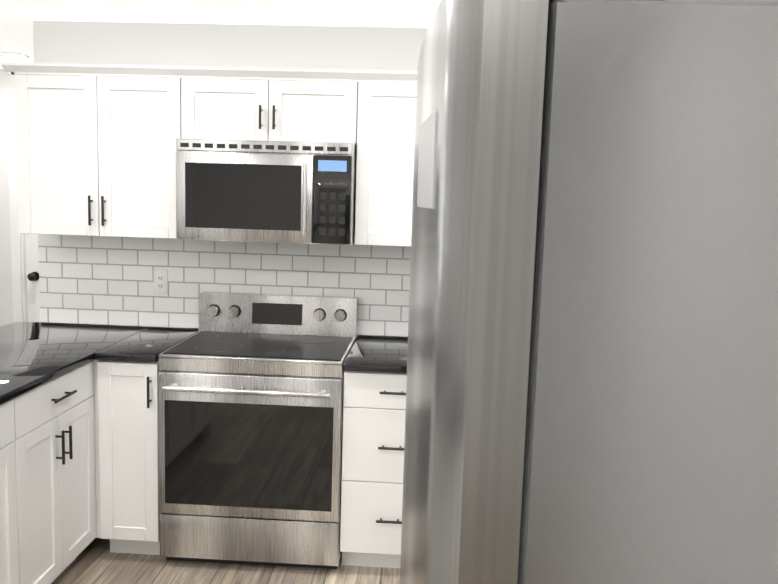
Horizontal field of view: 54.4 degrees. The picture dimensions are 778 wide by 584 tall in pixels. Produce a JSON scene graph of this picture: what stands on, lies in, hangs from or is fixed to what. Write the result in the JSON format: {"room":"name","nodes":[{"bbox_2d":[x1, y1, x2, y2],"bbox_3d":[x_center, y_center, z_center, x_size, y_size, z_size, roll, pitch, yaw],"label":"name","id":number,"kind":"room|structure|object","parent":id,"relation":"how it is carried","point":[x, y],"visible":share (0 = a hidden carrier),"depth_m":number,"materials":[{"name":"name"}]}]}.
{"room":"kitchen","nodes":[
{"label":"kitchen","id":0,"kind":"room"},
{"bbox_2d":[0,69,23,325],"bbox_3d":[-2.699,-0.341,5.307,0.310,2.360,0.120,2,7,3],"label":"wall","id":1,"kind":"structure","parent":0,"point":[7,95],"depth_m":5.22,"materials":[{"name":"white paint"}]},
{"bbox_2d":[0,0,440,68],"bbox_3d":[-1.076,-0.963,0.841,3.960,0.080,8.640,2,7,3],"label":"ceiling","id":2,"kind":"structure","parent":0,"point":[18,18],"depth_m":3.32,"materials":[{"name":"white paint"}]},
{"bbox_2d":[0,52,29,57],"bbox_3d":[-2.244,-1.414,4.524,0.170,0.010,0.170,2,7,3],"label":"recessed light","id":3,"kind":"object","parent":2,"relation":"in","point":[12,55],"visible":1,"depth_m":4.50,"materials":[{"name":"white"}]},
{"bbox_2d":[52,538,399,583],"bbox_3d":[-1.150,1.457,1.143,3.960,0.080,8.640,2,7,3],"label":"floor","id":4,"kind":"structure","parent":0,"point":[96,561],"depth_m":3.17,"materials":[{"name":"brown wood"}]},
{"bbox_2d":[0,360,100,571],"bbox_3d":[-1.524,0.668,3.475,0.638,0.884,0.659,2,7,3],"label":"base cabinet","id":5,"kind":"object","parent":4,"relation":"on","point":[50,532],"depth_m":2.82,"materials":[{"name":"white wood"}]},
{"bbox_2d":[0,322,135,403],"bbox_3d":[-1.574,0.320,2.552,0.685,0.030,2.403,2,7,3],"label":"countertop","id":6,"kind":"structure","parent":5,"relation":"on","point":[33,355],"depth_m":3.12,"materials":[{"name":"black stone"}]},
{"bbox_2d":[97,360,159,554],"bbox_3d":[-1.074,0.684,3.456,0.254,0.884,0.654,2,7,3],"label":"base cabinet","id":7,"kind":"object","parent":4,"relation":"on","point":[128,453],"visible":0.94,"depth_m":3.17,"materials":[{"name":"white wood"}]},
{"bbox_2d":[92,326,198,362],"bbox_3d":[-1.057,0.231,3.390,0.246,0.030,0.663,2,7,3],"label":"countertop","id":8,"kind":"structure","parent":7,"relation":"on","point":[142,344],"depth_m":3.30,"materials":[{"name":"black stone"}]},
{"bbox_2d":[158,292,357,568],"bbox_3d":[-0.562,0.599,3.392,0.758,1.100,0.685,2,7,3],"label":"range","id":9,"kind":"object","parent":4,"relation":"on","point":[250,407],"visible":0.98,"depth_m":3.13,"materials":[{"name":"silver metal"}]},
{"bbox_2d":[340,371,406,567],"bbox_3d":[0.024,0.725,3.400,0.411,0.884,0.654,2,7,3],"label":"base cabinet","id":10,"kind":"object","parent":4,"relation":"on","point":[374,410],"visible":0.69,"depth_m":3.11,"materials":[{"name":"white wood"}]},
{"bbox_2d":[343,335,407,372],"bbox_3d":[0.015,0.269,3.346,0.366,0.030,0.641,2,7,3],"label":"countertop","id":11,"kind":"structure","parent":10,"relation":"on","point":[368,353],"depth_m":3.22,"materials":[{"name":"black stone"}]},
{"bbox_2d":[400,0,777,583],"bbox_3d":[0.356,0.638,0.865,0.706,1.704,0.785,2,7,3],"label":"refrigerator","id":12,"kind":"object","parent":4,"relation":"on","point":[592,379],"visible":1,"depth_m":0.41,"materials":[{"name":"grey metal"}]},
{"bbox_2d":[33,21,427,337],"bbox_3d":[-0.410,-0.073,3.719,2.620,2.360,0.120,2,7,3],"label":"wall","id":13,"kind":"structure","parent":0,"point":[263,46],"depth_m":3.54,"materials":[{"name":"white paint"}]},
{"bbox_2d":[14,74,180,238],"bbox_3d":[-1.269,-0.609,3.459,0.738,0.696,0.354,2,7,3],"label":"upper cabinet","id":14,"kind":"object","parent":13,"relation":"attached to","point":[96,155],"visible":1,"depth_m":3.32,"materials":[{"name":"white wood"}]},
{"bbox_2d":[38,234,410,336],"bbox_3d":[-0.418,-0.038,3.660,2.614,0.474,0.006,2,7,3],"label":"wall tile","id":15,"kind":"structure","parent":13,"relation":"attached to","point":[102,280],"depth_m":3.68,"materials":[{"name":"white tile"}]},
{"bbox_2d":[153,270,167,293],"bbox_3d":[-1.114,-0.050,3.690,0.070,0.115,0.007,2,7,3],"label":"outlet","id":16,"kind":"object","parent":15,"relation":"attached to","point":[160,281],"visible":1,"depth_m":3.69,"materials":[{"name":"white plastic"}]},
{"bbox_2d":[181,78,357,144],"bbox_3d":[-0.511,-0.797,3.393,0.764,0.261,0.354,2,7,3],"label":"upper cabinet","id":17,"kind":"object","parent":13,"relation":"attached to","point":[274,110],"visible":0.85,"depth_m":3.25,"materials":[{"name":"white wood"}]},
{"bbox_2d":[176,138,356,244],"bbox_3d":[-0.524,-0.446,3.381,0.758,0.429,0.455,2,7,3],"label":"microwave","id":18,"kind":"object","parent":17,"relation":"attached to","point":[268,191],"visible":1,"depth_m":3.20,"materials":[{"name":"silver metal"}]},
{"bbox_2d":[354,82,416,246],"bbox_3d":[0.381,-0.548,3.374,1.033,0.696,0.354,2,7,3],"label":"upper cabinet","id":19,"kind":"object","parent":13,"relation":"attached to","point":[385,158],"visible":0.17,"depth_m":3.26,"materials":[{"name":"white wood"}]},
{"bbox_2d":[1,62,416,82],"bbox_3d":[-0.538,-0.931,3.233,2.281,0.044,0.042,2,7,3],"label":"crown molding","id":20,"kind":"structure","parent":19,"relation":"attached to","point":[371,76],"depth_m":3.20,"materials":[{"name":"white wood"}]},
{"bbox_3d":[-2.134,-1.328,5.154,0.760,0.330,0.120,2,7,3],"label":"wall","id":21,"kind":"structure","parent":0,"visible":0},
{"bbox_2d":[6,109,27,322],"bbox_3d":[-2.169,-0.191,5.288,0.900,2.100,0.136,2,7,3],"label":"door frame","id":22,"kind":"structure","parent":21,"relation":"attached to","point":[18,275],"depth_m":5.22,"materials":[{"name":"white wood"}]},
{"bbox_2d":[25,234,39,321],"bbox_3d":[-2.173,-0.148,5.252,0.732,2.008,0.108,2,7,3],"label":"door","id":23,"kind":"structure","parent":21,"relation":"in","point":[32,278],"depth_m":5.29,"materials":[{"name":"white wood"}]}
]}

